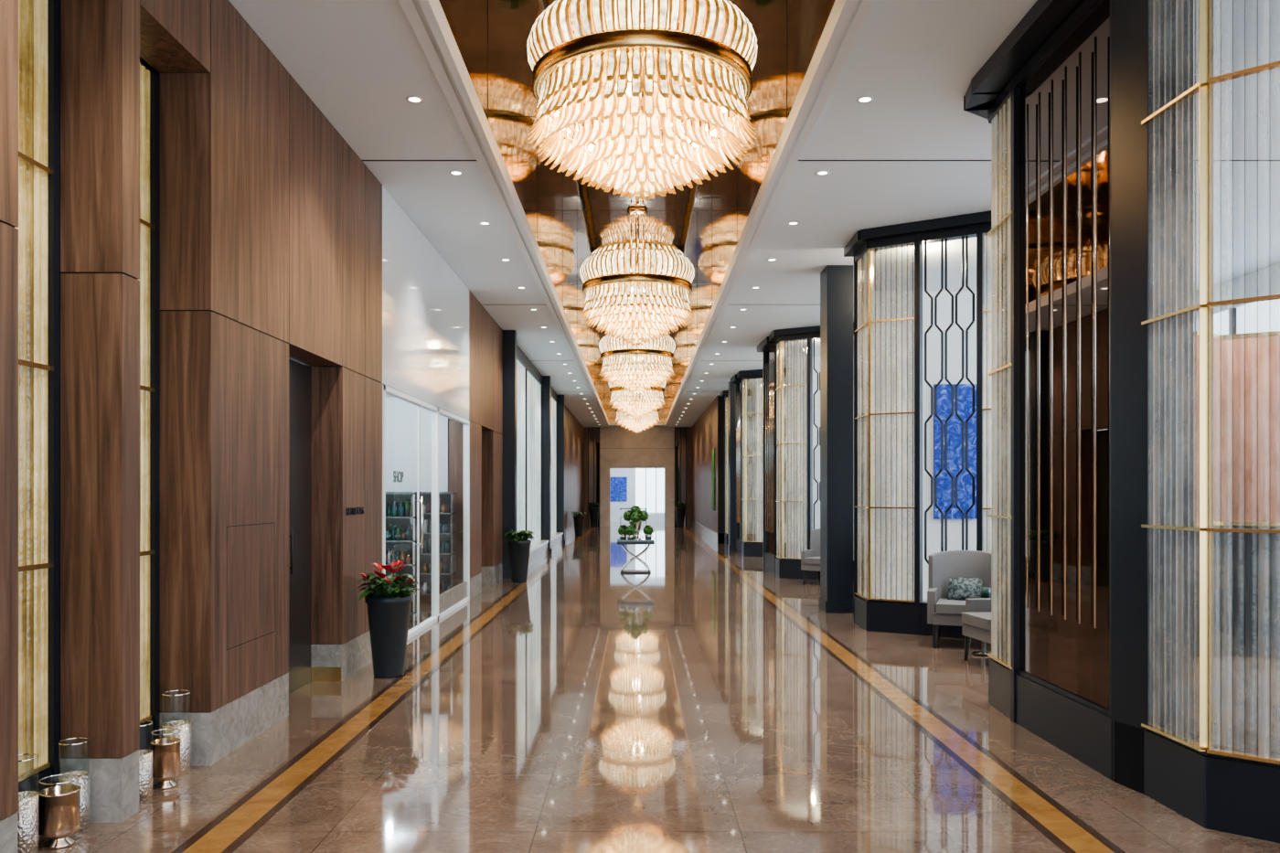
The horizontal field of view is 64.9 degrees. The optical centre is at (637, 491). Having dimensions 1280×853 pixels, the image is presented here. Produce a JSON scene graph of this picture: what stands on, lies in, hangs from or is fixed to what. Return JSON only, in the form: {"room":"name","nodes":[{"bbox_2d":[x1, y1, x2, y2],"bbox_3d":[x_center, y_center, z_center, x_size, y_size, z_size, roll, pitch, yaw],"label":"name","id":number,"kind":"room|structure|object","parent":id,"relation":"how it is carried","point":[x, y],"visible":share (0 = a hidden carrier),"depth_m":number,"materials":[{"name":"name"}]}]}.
{"room":"hotel lobby","nodes":[
{"label":"hotel lobby","id":0,"kind":"room"},
{"bbox_2d":[0,0,502,852],"bbox_3d":[-2.795,-0.699,6.799,0.611,4.597,23.598,0,0,0],"label":"wall","id":1,"kind":"structure","parent":0,"point":[224,94],"depth_m":5.91,"materials":[{"name":"brown"}]},
{"bbox_2d":[15,0,59,791],"bbox_3d":[-2.845,-0.420,4.455,0.110,4.040,0.810,0,0,0],"label":"wall light panel","id":2,"kind":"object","parent":1,"relation":"in","point":[38,20],"depth_m":4.72,"materials":[{"name":"beige glass"}]},
{"bbox_2d":[138,63,159,749],"bbox_3d":[-2.845,-0.420,5.455,0.110,4.040,0.830,0,0,0],"label":"wall light panel","id":3,"kind":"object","parent":1,"relation":"in","point":[149,81],"depth_m":5.80,"materials":[{"name":"beige glass"}]},
{"bbox_2d":[288,359,310,693],"bbox_3d":[-2.756,0.275,7.848,0.087,2.650,1.275,0,0,0],"label":"door","id":4,"kind":"structure","parent":1,"relation":"in","point":[299,374],"depth_m":8.16,"materials":[{"name":"grey"}]},
{"bbox_2d":[346,506,363,515],"bbox_3d":[-2.486,0.168,8.871,0.008,0.066,0.527,0,0,0],"label":"restroom sign","id":5,"kind":"object","parent":1,"relation":"attached to","point":[361,510],"visible":1,"depth_m":8.85,"materials":[{"name":"black metal"}]},
{"bbox_2d":[385,394,447,491],"bbox_3d":[-4.110,-0.699,12.350,2.780,4.597,5.300,0,0,0],"label":"wall","id":6,"kind":"structure","parent":0,"point":[400,415],"depth_m":14.92,"materials":[{"name":"white paint"}]},
{"bbox_2d":[393,470,403,482],"bbox_3d":[-2.510,-0.158,10.567,0.008,0.119,0.420,0,0,0],"label":"shop sign","id":7,"kind":"object","parent":6,"relation":"attached to","point":[394,472],"depth_m":10.56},
{"bbox_2d":[564,404,583,538],"bbox_3d":[-2.645,-0.699,38.850,0.310,4.597,15.096,0,0,0],"label":"wall","id":8,"kind":"structure","parent":0,"point":[573,430],"depth_m":38.37,"materials":[{"name":"brown"}]},
{"bbox_2d":[438,0,835,422],"bbox_3d":[0.000,-3.950,20.050,2.700,1.700,50.100,0,0,0],"label":"ceiling","id":9,"kind":"structure","parent":0,"point":[569,219],"depth_m":12.22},
{"bbox_2d":[398,0,875,426],"bbox_3d":[0.000,-3.020,20.000,2.880,0.160,50.000,0,0,0],"label":"trim","id":10,"kind":"structure","parent":9,"relation":"attached to","point":[427,18],"depth_m":8.52,"materials":[{"name":"white paint"}]},
{"bbox_2d":[579,207,694,345],"bbox_3d":[0.000,-3.572,16.800,1.913,2.253,1.915,0,0,16],"label":"chandelier","id":11,"kind":"object","parent":9,"relation":"hanging from","point":[635,277],"visible":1,"depth_m":16.17,"materials":[{"name":"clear glass"}]},
{"bbox_2d":[598,330,675,394],"bbox_3d":[0.000,-3.572,25.200,1.915,2.253,1.913,0,0,-36],"label":"chandelier","id":12,"kind":"object","parent":9,"relation":"hanging from","point":[625,363],"visible":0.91,"depth_m":24.60,"materials":[{"name":"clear glass"}]},
{"bbox_2d":[608,378,665,418],"bbox_3d":[0.000,-3.572,33.600,1.913,2.253,1.915,0,0,-39],"label":"chandelier","id":13,"kind":"object","parent":9,"relation":"hanging from","point":[638,405],"visible":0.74,"depth_m":33.08,"materials":[{"name":"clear glass"}]},
{"bbox_2d":[614,405,660,433],"bbox_3d":[0.000,-3.572,42.000,1.913,2.253,1.915,0,0,-38],"label":"chandelier","id":14,"kind":"object","parent":9,"relation":"hanging from","point":[644,422],"visible":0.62,"depth_m":41.53,"materials":[{"name":"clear glass"}]},
{"bbox_2d":[526,0,757,201],"bbox_3d":[0.040,-3.572,8.400,1.915,2.253,1.913,0,0,0],"label":"chandelier","id":15,"kind":"object","parent":9,"relation":"hanging from","point":[640,80],"visible":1,"depth_m":7.83,"materials":[{"name":"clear glass"}]},
{"bbox_2d":[583,426,691,526],"bbox_3d":[0.000,-0.699,46.648,6.200,4.597,0.303,0,0,0],"label":"wall","id":16,"kind":"structure","parent":0,"point":[604,448],"depth_m":46.51,"materials":[{"name":"brown wood"}]},
{"bbox_2d":[610,468,664,522],"bbox_3d":[0.000,-0.150,50.200,8.200,3.500,6.800,0,0,0],"label":"wall","id":17,"kind":"structure","parent":0,"point":[629,473],"depth_m":53.50,"materials":[{"name":"white paint"}]},
{"bbox_2d":[610,477,627,501],"bbox_3d":[-1.050,-0.150,53.460,1.000,1.300,0.060,0,0,0],"label":"painting","id":18,"kind":"object","parent":17,"relation":"attached to","point":[618,485],"visible":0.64,"depth_m":53.44,"materials":[{"name":"fabric"}]},
{"bbox_2d":[634,468,664,513],"bbox_3d":[0.730,-0.100,53.450,1.760,2.500,0.100,0,0,0],"label":"window","id":19,"kind":"structure","parent":17,"relation":"in","point":[649,483],"depth_m":53.44,"materials":[{"name":"white"}]},
{"bbox_2d":[39,522,1279,852],"bbox_3d":[1.300,1.650,24.500,14.600,0.100,59.000,0,0,0],"label":"floor","id":20,"kind":"structure","parent":0,"point":[673,708],"depth_m":6.25,"materials":[{"name":"brown stone"}]},
{"bbox_2d":[16,753,39,852],"bbox_3d":[-2.690,1.380,4.400,0.124,0.440,0.124,0,0,0],"label":"candle holder","id":21,"kind":"object","parent":20,"relation":"on","point":[28,801],"visible":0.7,"depth_m":4.37,"materials":[{"name":"white metal"}]},
{"bbox_2d":[38,773,81,849],"bbox_3d":[-2.620,1.450,4.560,0.171,0.300,0.171,0,0,0],"label":"candle holder","id":22,"kind":"object","parent":20,"relation":"on","point":[59,805],"visible":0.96,"depth_m":4.51,"materials":[{"name":"gold metal"}]},
{"bbox_2d":[58,736,90,833],"bbox_3d":[-2.670,1.390,4.770,0.132,0.420,0.132,0,0,0],"label":"candle holder","id":23,"kind":"object","parent":20,"relation":"on","point":[84,780],"visible":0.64,"depth_m":4.75,"materials":[{"name":"white metal"}]},
{"bbox_2d":[138,720,152,803],"bbox_3d":[-2.580,1.400,5.220,0.120,0.400,0.120,0,0,0],"label":"candle holder","id":24,"kind":"object","parent":20,"relation":"on","point":[145,756],"visible":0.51,"depth_m":5.19,"materials":[{"name":"white metal"}]},
{"bbox_2d":[149,728,181,789],"bbox_3d":[-2.560,1.450,5.460,0.150,0.300,0.150,0,0,19],"label":"candle holder","id":25,"kind":"object","parent":20,"relation":"on","point":[165,751],"visible":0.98,"depth_m":5.41,"materials":[{"name":"gold metal"}]},
{"bbox_2d":[161,689,191,776],"bbox_3d":[-2.620,1.370,5.720,0.150,0.460,0.150,0,0,0],"label":"candle holder","id":26,"kind":"object","parent":20,"relation":"on","point":[185,726],"visible":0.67,"depth_m":5.68,"materials":[{"name":"white"}]},
{"bbox_2d":[170,527,597,852],"bbox_3d":[-1.930,1.599,20.150,0.270,0.002,50.300,0,0,0],"label":"trim","id":27,"kind":"structure","parent":20,"relation":"on","point":[232,827],"depth_m":6.25,"materials":[{"name":"orange stone"}]},
{"bbox_2d":[355,560,420,678],"bbox_3d":[-2.166,1.101,8.739,0.578,0.997,0.564,0,0,0],"label":"potted plant","id":28,"kind":"object","parent":20,"relation":"on","point":[389,612],"visible":1,"depth_m":8.62,"materials":[{"name":"grey stone"}]},
{"bbox_2d":[385,491,420,623],"bbox_3d":[-3.075,0.800,12.365,0.750,1.600,0.330,0,0,0],"label":"shelf","id":29,"kind":"object","parent":20,"relation":"on","point":[400,506],"visible":0.34,"depth_m":12.38,"materials":[{"name":"grey"}]},
{"bbox_2d":[382,384,469,639],"bbox_3d":[-2.503,0.275,12.355,0.113,2.650,5.050,0,0,0],"label":"door frame","id":30,"kind":"structure","parent":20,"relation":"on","point":[445,602],"depth_m":12.51,"materials":[{"name":"white metal"}]},
{"bbox_2d":[420,491,456,601],"bbox_3d":[-2.925,0.800,14.565,0.550,1.600,0.330,0,0,0],"label":"shelf","id":31,"kind":"object","parent":20,"relation":"on","point":[447,500],"visible":0.59,"depth_m":14.58,"materials":[{"name":"grey"}]},
{"bbox_2d":[501,330,516,578],"bbox_3d":[-2.510,-0.699,18.755,0.580,4.597,0.290,0,0,0],"label":"pilaster","id":32,"kind":"object","parent":20,"relation":"on","point":[509,336],"visible":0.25,"depth_m":18.62,"materials":[{"name":"black paint"}]},
{"bbox_2d":[503,529,533,582],"bbox_3d":[-2.098,1.134,17.910,0.572,0.932,0.565,0,0,0],"label":"potted flowers","id":33,"kind":"object","parent":20,"relation":"on","point":[518,546],"visible":1,"depth_m":17.76,"materials":[{"name":"black plastic"}]},
{"bbox_2d":[516,344,548,566],"bbox_3d":[-2.515,-0.699,22.445,0.470,4.597,7.050,0,0,0],"label":"window","id":34,"kind":"structure","parent":20,"relation":"on","point":[528,378],"depth_m":22.98,"materials":[{"name":"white glass"}]},
{"bbox_2d":[542,375,552,554],"bbox_3d":[-2.510,-0.699,26.135,0.580,4.597,0.290,0,0,0],"label":"pilaster","id":35,"kind":"object","parent":20,"relation":"on","point":[546,379],"visible":0.36,"depth_m":26.00,"materials":[{"name":"black paint"}]},
{"bbox_2d":[550,385,563,550],"bbox_3d":[-2.515,-0.699,28.635,0.470,4.597,4.670,0,0,0],"label":"window","id":36,"kind":"structure","parent":20,"relation":"on","point":[556,538],"depth_m":29.92,"materials":[{"name":"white glass"}]},
{"bbox_2d":[557,394,565,543],"bbox_3d":[-2.510,-0.699,31.135,0.580,4.597,0.290,0,0,0],"label":"pilaster","id":37,"kind":"object","parent":20,"relation":"on","point":[560,398],"visible":0.36,"depth_m":31.00,"materials":[{"name":"black paint"}]},
{"bbox_2d":[571,511,586,535],"bbox_3d":[-2.128,1.155,36.515,0.597,0.891,0.566,0,0,0],"label":"potted fern","id":38,"kind":"object","parent":20,"relation":"on","point":[579,521],"visible":1,"depth_m":36.36,"materials":[{"name":"black plastic"}]},
{"bbox_2d":[587,502,599,527],"bbox_3d":[-1.955,1.056,45.593,0.586,1.088,0.559,0,0,0],"label":"potted fern","id":39,"kind":"object","parent":20,"relation":"on","point":[593,510],"visible":1,"depth_m":45.44,"materials":[{"name":"green plant"}]},
{"bbox_2d":[619,508,647,522],"bbox_3d":[-0.200,1.220,51.750,1.400,0.760,0.500,0,0,0],"label":"console table","id":40,"kind":"object","parent":20,"relation":"on","point":[620,508],"visible":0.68,"depth_m":51.53,"materials":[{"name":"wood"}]},
{"bbox_2d":[617,504,654,573],"bbox_3d":[-0.028,0.932,19.975,0.783,1.336,0.670,0,0,0],"label":"display","id":41,"kind":"object","parent":20,"relation":"on","point":[635,517],"visible":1,"depth_m":19.84,"materials":[{"name":"green plant"}]},
{"bbox_2d":[674,502,685,527],"bbox_3d":[1.955,1.057,45.596,0.575,1.086,0.561,0,0,0],"label":"potted fern","id":42,"kind":"object","parent":20,"relation":"on","point":[680,510],"visible":1,"depth_m":45.44,"materials":[{"name":"green plant"}]},
{"bbox_2d":[720,390,728,545],"bbox_3d":[3.293,-0.699,29.533,0.914,4.597,2.847,0,0,-40],"label":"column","id":43,"kind":"structure","parent":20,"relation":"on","point":[724,394],"depth_m":30.13,"materials":[{"name":"black paint"}]},
{"bbox_2d":[727,381,735,551],"bbox_3d":[2.685,-0.699,27.450,0.390,4.597,0.540,0,0,0],"label":"column","id":44,"kind":"structure","parent":20,"relation":"on","point":[731,386],"depth_m":27.20,"materials":[{"name":"black paint"}]},
{"bbox_2d":[730,369,762,556],"bbox_3d":[3.157,-0.699,25.038,1.170,4.597,3.437,0,0,-32],"label":"bay","id":45,"kind":"object","parent":20,"relation":"on","point":[748,383],"visible":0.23,"depth_m":24.92,"materials":[{"name":"black paint"}]},
{"bbox_2d":[757,325,820,579],"bbox_3d":[3.098,-0.699,18.930,1.276,4.597,3.788,0,0,-29],"label":"bay","id":46,"kind":"object","parent":20,"relation":"on","point":[787,354],"visible":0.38,"depth_m":18.60,"materials":[{"name":"black paint"}]},
{"bbox_2d":[800,528,820,584],"bbox_3d":[3.316,1.117,17.523,0.751,0.974,0.776,0,0,34],"label":"armchair","id":47,"kind":"object","parent":20,"relation":"on","point":[810,559],"visible":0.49,"depth_m":17.48,"materials":[{"name":"grey fabric"}]},
{"bbox_2d":[818,265,853,613],"bbox_3d":[2.685,-0.699,13.550,0.390,4.597,0.540,0,0,0],"label":"column","id":48,"kind":"structure","parent":20,"relation":"on","point":[837,282],"depth_m":13.30,"materials":[{"name":"black metal"}]},
{"bbox_2d":[680,527,1125,852],"bbox_3d":[2.030,1.599,20.150,0.270,0.002,50.300,0,0,0],"label":"trim","id":49,"kind":"structure","parent":20,"relation":"on","point":[1059,825],"depth_m":6.29,"materials":[{"name":"gold metal"}]},
{"bbox_2d":[843,210,991,639],"bbox_3d":[3.335,-0.699,11.259,0.808,4.597,2.695,0,0,-43],"label":"bay","id":50,"kind":"object","parent":20,"relation":"on","point":[888,260],"visible":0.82,"depth_m":11.37,"materials":[{"name":"white glass"}]},
{"bbox_2d":[927,550,991,648],"bbox_3d":[3.430,1.117,10.526,0.751,0.974,0.776,0,0,20],"label":"armchair","id":51,"kind":"object","parent":20,"relation":"on","point":[954,576],"visible":0.55,"depth_m":10.67,"materials":[{"name":"grey fabric"}]},
{"bbox_2d":[961,597,991,661],"bbox_3d":[3.488,1.117,9.303,0.776,0.974,0.751,0,0,-7],"label":"armchair","id":52,"kind":"object","parent":20,"relation":"on","point":[976,618],"visible":0.23,"depth_m":9.42,"materials":[{"name":"grey fabric"}]},
{"bbox_2d":[968,586,991,656],"bbox_3d":[3.400,1.270,9.880,0.280,0.660,0.280,0,0,0],"label":"side table","id":53,"kind":"object","parent":20,"relation":"on","point":[985,592],"visible":0.58,"depth_m":9.85,"materials":[{"name":"silver metal"}]},
{"bbox_2d":[963,0,1279,842],"bbox_3d":[3.016,-0.699,5.973,1.220,4.597,4.516,0,0,-4],"label":"bay","id":54,"kind":"object","parent":20,"relation":"on","point":[1087,104],"visible":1,"depth_m":5.59,"materials":[{"name":"glass"}]},
{"bbox_2d":[1193,330,1279,659],"bbox_3d":[5.750,0.030,9.775,1.626,3.140,0.292,0,0,0],"label":"folding screen","id":55,"kind":"object","parent":20,"relation":"on","point":[1268,342],"visible":0.49,"depth_m":9.74,"materials":[{"name":"glass"}]},
{"bbox_2d":[691,394,724,543],"bbox_3d":[2.647,-0.698,38.800,0.305,4.596,15.200,0,0,0],"label":"wall","id":56,"kind":"structure","parent":0,"point":[708,432],"depth_m":35.48,"materials":[{"name":"brown wood"}]},
{"bbox_2d":[712,448,714,510],"bbox_3d":[2.479,-0.400,32.700,0.038,2.000,1.000,0,0,0],"label":"painting","id":57,"kind":"object","parent":56,"relation":"attached to","point":[713,449],"visible":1,"depth_m":32.41,"materials":[{"name":"fabric"}]},
{"bbox_2d":[228,0,1279,426],"bbox_3d":[1.300,-3.050,20.850,14.600,0.100,51.700,0,0,0],"label":"ceiling","id":58,"kind":"structure","parent":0,"point":[358,61],"depth_m":8.96,"materials":[{"name":"white paint"}]},
{"bbox_2d":[405,96,423,103],"bbox_3d":[-1.698,-2.996,7.672,0.122,0.008,0.125,0,0,0],"label":"recessed light","id":59,"kind":"object","parent":58,"relation":"in","point":[415,99],"depth_m":7.67,"materials":[{"name":"white plastic"}]},
{"bbox_2d":[449,170,462,175],"bbox_3d":[-1.698,-2.996,9.444,0.116,0.008,0.108,0,0,0],"label":"recessed light","id":60,"kind":"object","parent":58,"relation":"in","point":[455,173],"depth_m":9.45,"materials":[{"name":"white"}]},
{"bbox_2d":[479,221,490,224],"bbox_3d":[-1.700,-2.996,11.195,0.118,0.008,0.114,0,0,0],"label":"recessed light","id":61,"kind":"object","parent":58,"relation":"in","point":[482,222],"depth_m":11.22,"materials":[{"name":"white"}]},
{"bbox_2d":[788,221,799,224],"bbox_3d":[1.740,-2.996,11.195,0.118,0.008,0.114,0,0,0],"label":"recessed light","id":62,"kind":"object","parent":58,"relation":"in","point":[792,222],"depth_m":11.22,"materials":[{"name":"white"}]},
{"bbox_2d":[362,160,1279,361],"bbox_3d":[2.755,-2.998,19.550,10.490,0.004,20.920,0,0,0],"label":"trim","id":63,"kind":"structure","parent":58,"relation":"attached to","point":[362,160],"depth_m":9.09,"materials":[{"name":"black metal"}]},
{"bbox_2d":[815,170,829,175],"bbox_3d":[1.739,-2.996,9.444,0.120,0.008,0.108,0,0,0],"label":"recessed light","id":64,"kind":"object","parent":58,"relation":"in","point":[819,173],"depth_m":9.45,"materials":[{"name":"white"}]},
{"bbox_2d":[856,96,873,103],"bbox_3d":[1.737,-2.996,7.672,0.123,0.008,0.125,0,0,0],"label":"recessed light","id":65,"kind":"object","parent":58,"relation":"in","point":[863,99],"depth_m":7.67,"materials":[{"name":"white"}]},
{"bbox_2d":[812,356,820,529],"bbox_3d":[5.840,-0.699,22.260,5.080,4.597,0.120,0,0,0],"label":"wall","id":66,"kind":"structure","parent":0,"point":[816,358],"depth_m":22.20,"materials":[{"name":"white paint"}]},
{"bbox_2d":[922,290,1199,598],"bbox_3d":[5.840,-0.699,15.060,5.080,4.597,0.120,0,0,0],"label":"wall","id":67,"kind":"structure","parent":0,"point":[965,297],"depth_m":15.00,"materials":[{"name":"white paint"}]},
{"bbox_2d":[933,384,976,518],"bbox_3d":[4.735,-0.600,14.969,0.630,2.000,0.058,0,0,0],"label":"abstract painting","id":68,"kind":"object","parent":67,"relation":"attached to","point":[944,390],"visible":0.79,"depth_m":14.94,"materials":[{"name":"fabric"}]},
{"bbox_2d":[1213,262,1279,314],"bbox_3d":[8.450,-0.699,13.100,0.100,4.597,36.200,0,0,0],"label":"wall","id":69,"kind":"structure","parent":0,"point":[1268,277],"depth_m":13.80,"materials":[{"name":"white paint"}]},
{"bbox_2d":[1213,298,1279,334],"bbox_3d":[8.450,-0.750,13.100,0.100,3.700,36.200,0,0,0],"label":"window","id":70,"kind":"structure","parent":69,"relation":"in","point":[1268,311],"depth_m":13.86,"materials":[{"name":"white"}]}
]}

